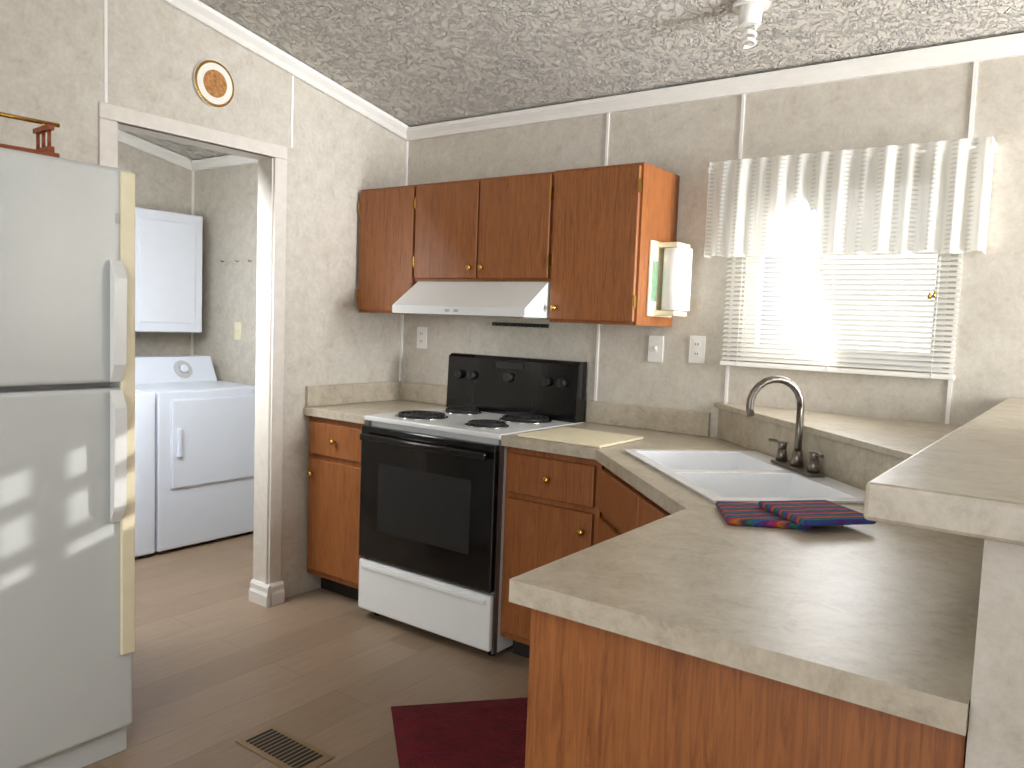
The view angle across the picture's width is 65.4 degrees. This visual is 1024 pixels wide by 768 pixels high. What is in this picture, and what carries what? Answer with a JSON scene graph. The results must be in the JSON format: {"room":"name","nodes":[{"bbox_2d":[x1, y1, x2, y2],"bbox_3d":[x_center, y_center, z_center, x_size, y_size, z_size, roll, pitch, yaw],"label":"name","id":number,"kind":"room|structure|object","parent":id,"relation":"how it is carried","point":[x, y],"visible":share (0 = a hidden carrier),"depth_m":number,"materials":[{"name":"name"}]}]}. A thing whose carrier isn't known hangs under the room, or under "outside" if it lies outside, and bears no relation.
{"room":"kitchen","nodes":[
{"label":"kitchen","id":0,"kind":"room"},
{"bbox_2d":[0,0,404,597],"bbox_3d":[-2.389,-0.640,1.889,0.100,3.515,5.970,5,6,36],"label":"wall","id":1,"kind":"structure","parent":0,"point":[340,156],"depth_m":3.77,"materials":[{"name":"beige paint"}]},
{"bbox_2d":[99,102,286,584],"bbox_3d":[-1.354,-0.011,3.389,0.124,2.107,0.844,5,6,36],"label":"door frame","id":2,"kind":"structure","parent":1,"relation":"attached to","point":[270,296],"depth_m":3.63,"materials":[{"name":"wood"}]},
{"bbox_2d":[194,59,234,107],"bbox_3d":[-1.230,-1.240,3.299,0.015,0.190,0.190,5,6,36],"label":"decorative plate","id":3,"kind":"object","parent":1,"relation":"attached to","point":[214,84],"visible":1,"depth_m":3.29,"materials":[{"name":"ceramic"}]},
{"bbox_2d":[249,579,284,607],"bbox_3d":[-1.155,0.975,3.760,0.134,0.100,0.102,5,6,36],"label":"baseboard","id":4,"kind":"structure","parent":1,"relation":"attached to","point":[265,594],"depth_m":3.72,"materials":[{"name":"white wood"}]},
{"bbox_2d":[161,0,405,139],"bbox_3d":[-2.307,-1.753,1.723,0.055,1.193,5.910,5,6,36],"label":"crown molding","id":5,"kind":"structure","parent":1,"relation":"attached to","point":[197,10],"depth_m":3.54,"materials":[{"name":"white wood"}]},
{"bbox_2d":[234,322,240,339],"bbox_3d":[-1.778,-0.343,5.164,0.070,0.114,0.014,5,6,36],"label":"light switch","id":6,"kind":"object","parent":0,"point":[237,330],"visible":1,"depth_m":5.16,"materials":[{"name":"beige plastic"}]},
{"bbox_2d":[82,531,528,767],"bbox_3d":[-0.714,1.317,0.764,8.380,0.080,6.220,5,6,36],"label":"floor","id":7,"kind":"structure","parent":0,"point":[222,663],"depth_m":3.06,"materials":[{"name":"brown wood"}]},
{"bbox_2d":[0,147,134,767],"bbox_3d":[-1.612,0.236,2.288,0.757,1.767,0.730,5,6,36],"label":"refrigerator","id":8,"kind":"object","parent":7,"relation":"on","point":[67,438],"visible":1,"depth_m":2.22,"materials":[{"name":"white metal"}]},
{"bbox_2d":[0,112,59,157],"bbox_3d":[-1.393,-0.669,2.093,0.120,0.106,0.380,6,6,40],"label":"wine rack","id":9,"kind":"object","parent":8,"relation":"on","point":[47,127],"visible":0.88,"depth_m":2.18,"materials":[{"name":"brown wood"}]},
{"bbox_2d":[135,389,154,557],"bbox_3d":[-2.419,0.406,4.267,0.705,1.060,0.680,5,6,36],"label":"washer","id":10,"kind":"object","parent":7,"relation":"on","point":[144,472],"visible":0.15,"depth_m":4.29,"materials":[{"name":"white metal"}]},
{"bbox_2d":[135,355,254,552],"bbox_3d":[-1.996,0.379,4.818,0.735,1.060,0.680,5,6,36],"label":"dryer","id":11,"kind":"object","parent":7,"relation":"on","point":[204,448],"visible":0.67,"depth_m":4.60,"materials":[{"name":"white metal"}]},
{"bbox_2d":[235,724,334,767],"bbox_3d":[-0.710,1.139,2.490,0.310,0.004,0.140,5,6,36],"label":"floor vent","id":12,"kind":"object","parent":7,"relation":"in","point":[276,745],"visible":1,"depth_m":2.49,"materials":[{"name":"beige metal"}]},
{"bbox_2d":[307,416,365,599],"bbox_3d":[-0.657,0.589,3.981,0.414,0.871,0.663,5,6,36],"label":"base cabinet","id":13,"kind":"object","parent":7,"relation":"on","point":[334,479],"visible":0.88,"depth_m":3.74,"materials":[{"name":"brown wood"}]},
{"bbox_2d":[304,381,446,423],"bbox_3d":[-0.633,0.082,3.947,0.416,0.140,0.653,5,6,36],"label":"countertop","id":14,"kind":"structure","parent":13,"relation":"on","point":[355,402],"depth_m":4.01,"materials":[{"name":"laminate"}]},
{"bbox_2d":[391,697,527,767],"bbox_3d":[-0.043,1.158,2.412,0.581,0.028,0.900,1,5,-12],"label":"shag rug","id":15,"kind":"object","parent":7,"relation":"on","point":[481,734],"visible":0.73,"depth_m":2.58,"materials":[{"name":"red fabric"}]},
{"bbox_2d":[358,353,586,655],"bbox_3d":[-0.194,0.478,3.592,0.764,1.190,0.692,5,6,36],"label":"range","id":16,"kind":"object","parent":7,"relation":"on","point":[432,506],"visible":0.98,"depth_m":3.38,"materials":[{"name":"metal"}]},
{"bbox_2d":[500,446,604,657],"bbox_3d":[0.305,0.680,3.280,0.430,0.871,0.663,5,6,36],"label":"base cabinet","id":17,"kind":"object","parent":7,"relation":"on","point":[552,511],"visible":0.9,"depth_m":3.04,"materials":[{"name":"brown wood"}]},
{"bbox_2d":[598,467,670,542],"bbox_3d":[0.421,0.749,2.456,0.167,0.871,0.914,1,5,-9],"label":"base cabinet","id":18,"kind":"object","parent":7,"relation":"on","point":[624,506],"visible":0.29,"depth_m":2.60,"materials":[{"name":"brown wood"}]},
{"bbox_2d":[525,608,967,767],"bbox_3d":[0.501,0.826,1.516,0.658,0.871,0.746,5,6,36],"label":"base cabinet","id":19,"kind":"object","parent":7,"relation":"on","point":[599,698],"visible":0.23,"depth_m":1.22,"materials":[{"name":"brown wood"}]},
{"bbox_2d":[501,400,983,735],"bbox_3d":[0.451,0.252,2.302,1.752,0.140,2.033,5,6,36],"label":"countertop","id":20,"kind":"structure","parent":19,"relation":"on","point":[880,616],"depth_m":1.37,"materials":[{"name":"laminate"}]},
{"bbox_2d":[517,427,642,447],"bbox_3d":[0.269,0.205,3.115,0.370,0.010,0.340,5,6,36],"label":"cutting board","id":21,"kind":"object","parent":20,"relation":"on","point":[585,437],"visible":0.98,"depth_m":3.07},
{"bbox_2d":[623,449,864,503],"bbox_3d":[0.695,0.353,2.468,0.498,0.170,0.798,1,5,-9],"label":"double-bowl sink","id":22,"kind":"object","parent":20,"relation":"in","point":[713,476],"visible":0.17,"depth_m":2.44,"materials":[{"name":"ceramic"}]},
{"bbox_2d":[746,376,824,476],"bbox_3d":[0.892,0.123,2.509,0.244,0.296,0.244,5,6,36],"label":"gooseneck faucet","id":23,"kind":"object","parent":22,"relation":"on","point":[796,464],"visible":1,"depth_m":2.49,"materials":[{"name":"silver metal"}]},
{"bbox_2d":[715,500,875,529],"bbox_3d":[0.653,0.305,1.881,0.368,0.033,0.303,5,6,36],"label":"pot holder","id":24,"kind":"object","parent":20,"relation":"on","point":[801,514],"visible":0.94,"depth_m":1.83,"materials":[{"name":"multicoloured fabric"}]},
{"bbox_2d":[714,402,961,490],"bbox_3d":[0.952,0.214,2.478,1.158,0.144,1.158,5,6,36],"label":"countertop","id":25,"kind":"structure","parent":20,"relation":"on","point":[860,452],"depth_m":2.55,"materials":[{"name":"laminate"}]},
{"bbox_2d":[965,539,1023,767],"bbox_3d":[1.192,0.707,1.791,0.110,1.119,2.019,5,6,36],"label":"wall","id":26,"kind":"structure","parent":7,"relation":"on","point":[995,737],"depth_m":0.96,"materials":[{"name":"beige paint"}]},
{"bbox_2d":[864,397,1023,545],"bbox_3d":[1.243,0.127,1.712,0.465,0.050,2.039,5,6,36],"label":"countertop","id":27,"kind":"structure","parent":26,"relation":"on","point":[967,479],"depth_m":1.03,"materials":[{"name":"laminate"}]},
{"bbox_2d":[121,0,1023,160],"bbox_3d":[-0.600,-1.675,0.530,8.380,1.282,6.220,5,6,36],"label":"ceiling","id":28,"kind":"structure","parent":0,"point":[411,63],"depth_m":3.09,"materials":[{"name":"white paint"}]},
{"bbox_2d":[732,0,769,48],"bbox_3d":[0.789,-1.189,2.650,0.120,0.141,0.120,5,6,36],"label":"ceiling light fixture","id":29,"kind":"object","parent":28,"relation":"attached to","point":[749,12],"visible":1,"depth_m":2.63,"materials":[{"name":"white plastic"}]},
{"bbox_2d":[402,55,1023,437],"bbox_3d":[1.137,-0.039,3.123,8.380,2.395,0.120,5,6,36],"label":"wall","id":30,"kind":"structure","parent":0,"point":[682,140],"depth_m":3.17,"materials":[{"name":"beige paint"}]},
{"bbox_2d":[118,130,189,169],"bbox_3d":[-2.797,-1.631,4.436,0.055,0.490,2.290,5,6,36],"label":"crown molding","id":31,"kind":"structure","parent":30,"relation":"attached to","point":[123,137],"depth_m":5.12,"materials":[{"name":"white wood"}]},
{"bbox_2d":[135,207,202,332],"bbox_3d":[-2.406,-0.696,4.848,0.342,0.745,0.960,5,6,36],"label":"wall cabinet","id":32,"kind":"object","parent":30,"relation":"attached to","point":[168,271],"visible":0.42,"depth_m":4.94,"materials":[{"name":"white wood"}]},
{"bbox_2d":[190,155,257,170],"bbox_3d":[-1.418,-1.391,4.822,1.740,0.055,0.055,5,6,36],"label":"crown molding","id":33,"kind":"structure","parent":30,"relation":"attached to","point":[229,160],"depth_m":5.16,"materials":[{"name":"white wood"}]},
{"bbox_2d":[356,184,419,314],"bbox_3d":[-0.505,-0.651,4.011,0.416,0.626,0.340,5,6,36],"label":"upper cabinet","id":34,"kind":"object","parent":30,"relation":"attached to","point":[389,233],"depth_m":3.87,"materials":[{"name":"brown wood"}]},
{"bbox_2d":[417,327,426,348],"bbox_3d":[-0.477,-0.244,4.217,0.070,0.114,0.009,5,6,36],"label":"electrical outlet","id":35,"kind":"object","parent":30,"relation":"attached to","point":[421,337],"visible":1,"depth_m":4.21,"materials":[{"name":"white plastic"}]},
{"bbox_2d":[392,282,550,319],"bbox_3d":[-0.100,-0.382,3.626,0.745,0.156,0.501,5,6,36],"label":"range hood","id":36,"kind":"object","parent":30,"relation":"attached to","point":[525,300],"visible":0.9,"depth_m":3.43,"materials":[{"name":"white metal"}]},
{"bbox_2d":[420,170,559,321],"bbox_3d":[-0.053,-0.608,3.681,0.846,0.626,0.340,5,6,36],"label":"upper cabinet","id":37,"kind":"object","parent":30,"relation":"attached to","point":[504,228],"depth_m":3.49,"materials":[{"name":"brown wood"}]},
{"bbox_2d":[492,322,548,327],"bbox_3d":[0.032,-0.281,3.832,0.330,0.022,0.025,5,6,36],"label":"rack","id":38,"kind":"object","parent":30,"relation":"attached to","point":[517,325],"depth_m":3.83,"materials":[{"name":"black metal"}]},
{"bbox_2d":[104,0,977,423],"bbox_3d":[-1.015,-0.371,2.125,5.835,3.047,4.005,5,6,36],"label":"trim","id":39,"kind":"structure","parent":30,"relation":"attached to","point":[972,106],"depth_m":3.21,"materials":[{"name":"white wood"}]},
{"bbox_2d":[556,162,679,326],"bbox_3d":[0.409,-0.564,3.344,0.442,0.626,0.340,5,6,36],"label":"upper cabinet","id":40,"kind":"object","parent":30,"relation":"attached to","point":[579,239],"depth_m":3.18,"materials":[{"name":"brown wood"}]},
{"bbox_2d":[646,240,692,317],"bbox_3d":[0.654,-0.419,3.211,0.131,0.300,0.220,5,6,36],"label":"paper towel holder","id":41,"kind":"object","parent":40,"relation":"attached to","point":[669,278],"visible":1,"depth_m":3.17,"materials":[{"name":"white paper"}]},
{"bbox_2d":[648,335,663,362],"bbox_3d":[0.614,-0.150,3.418,0.070,0.114,0.014,5,6,36],"label":"light switch","id":42,"kind":"object","parent":30,"relation":"attached to","point":[655,348],"visible":1,"depth_m":3.42,"materials":[{"name":"white plastic"}]},
{"bbox_2d":[688,335,705,363],"bbox_3d":[0.767,-0.143,3.309,0.070,0.114,0.009,5,6,36],"label":"electrical outlet","id":43,"kind":"object","parent":30,"relation":"attached to","point":[697,344],"visible":1,"depth_m":3.31,"materials":[{"name":"white plastic"}]},
{"bbox_2d":[404,33,1023,140],"bbox_3d":[1.925,-1.073,2.383,6.199,0.055,0.055,5,6,36],"label":"crown molding","id":44,"kind":"structure","parent":30,"relation":"attached to","point":[1000,47],"depth_m":3.10,"materials":[{"name":"white wood"}]},
{"bbox_2d":[740,251,950,368],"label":"window","id":45,"kind":"structure","parent":30,"relation":"in","point":[825,262],"depth_m":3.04,"materials":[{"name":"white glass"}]},
{"bbox_2d":[720,252,962,379],"bbox_3d":[1.193,-0.428,2.950,0.835,0.770,0.050,5,6,36],"label":"window blinds","id":46,"kind":"object","parent":45,"relation":"attached to","point":[856,371],"visible":0.58,"depth_m":2.94,"materials":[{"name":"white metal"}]},
{"bbox_2d":[704,136,998,257],"bbox_3d":[1.182,-0.657,2.918,0.992,0.379,0.106,5,6,36],"label":"valance curtain","id":47,"kind":"object","parent":30,"relation":"attached to","point":[933,196],"visible":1,"depth_m":2.86,"materials":[{"name":"white fabric"}]}
]}

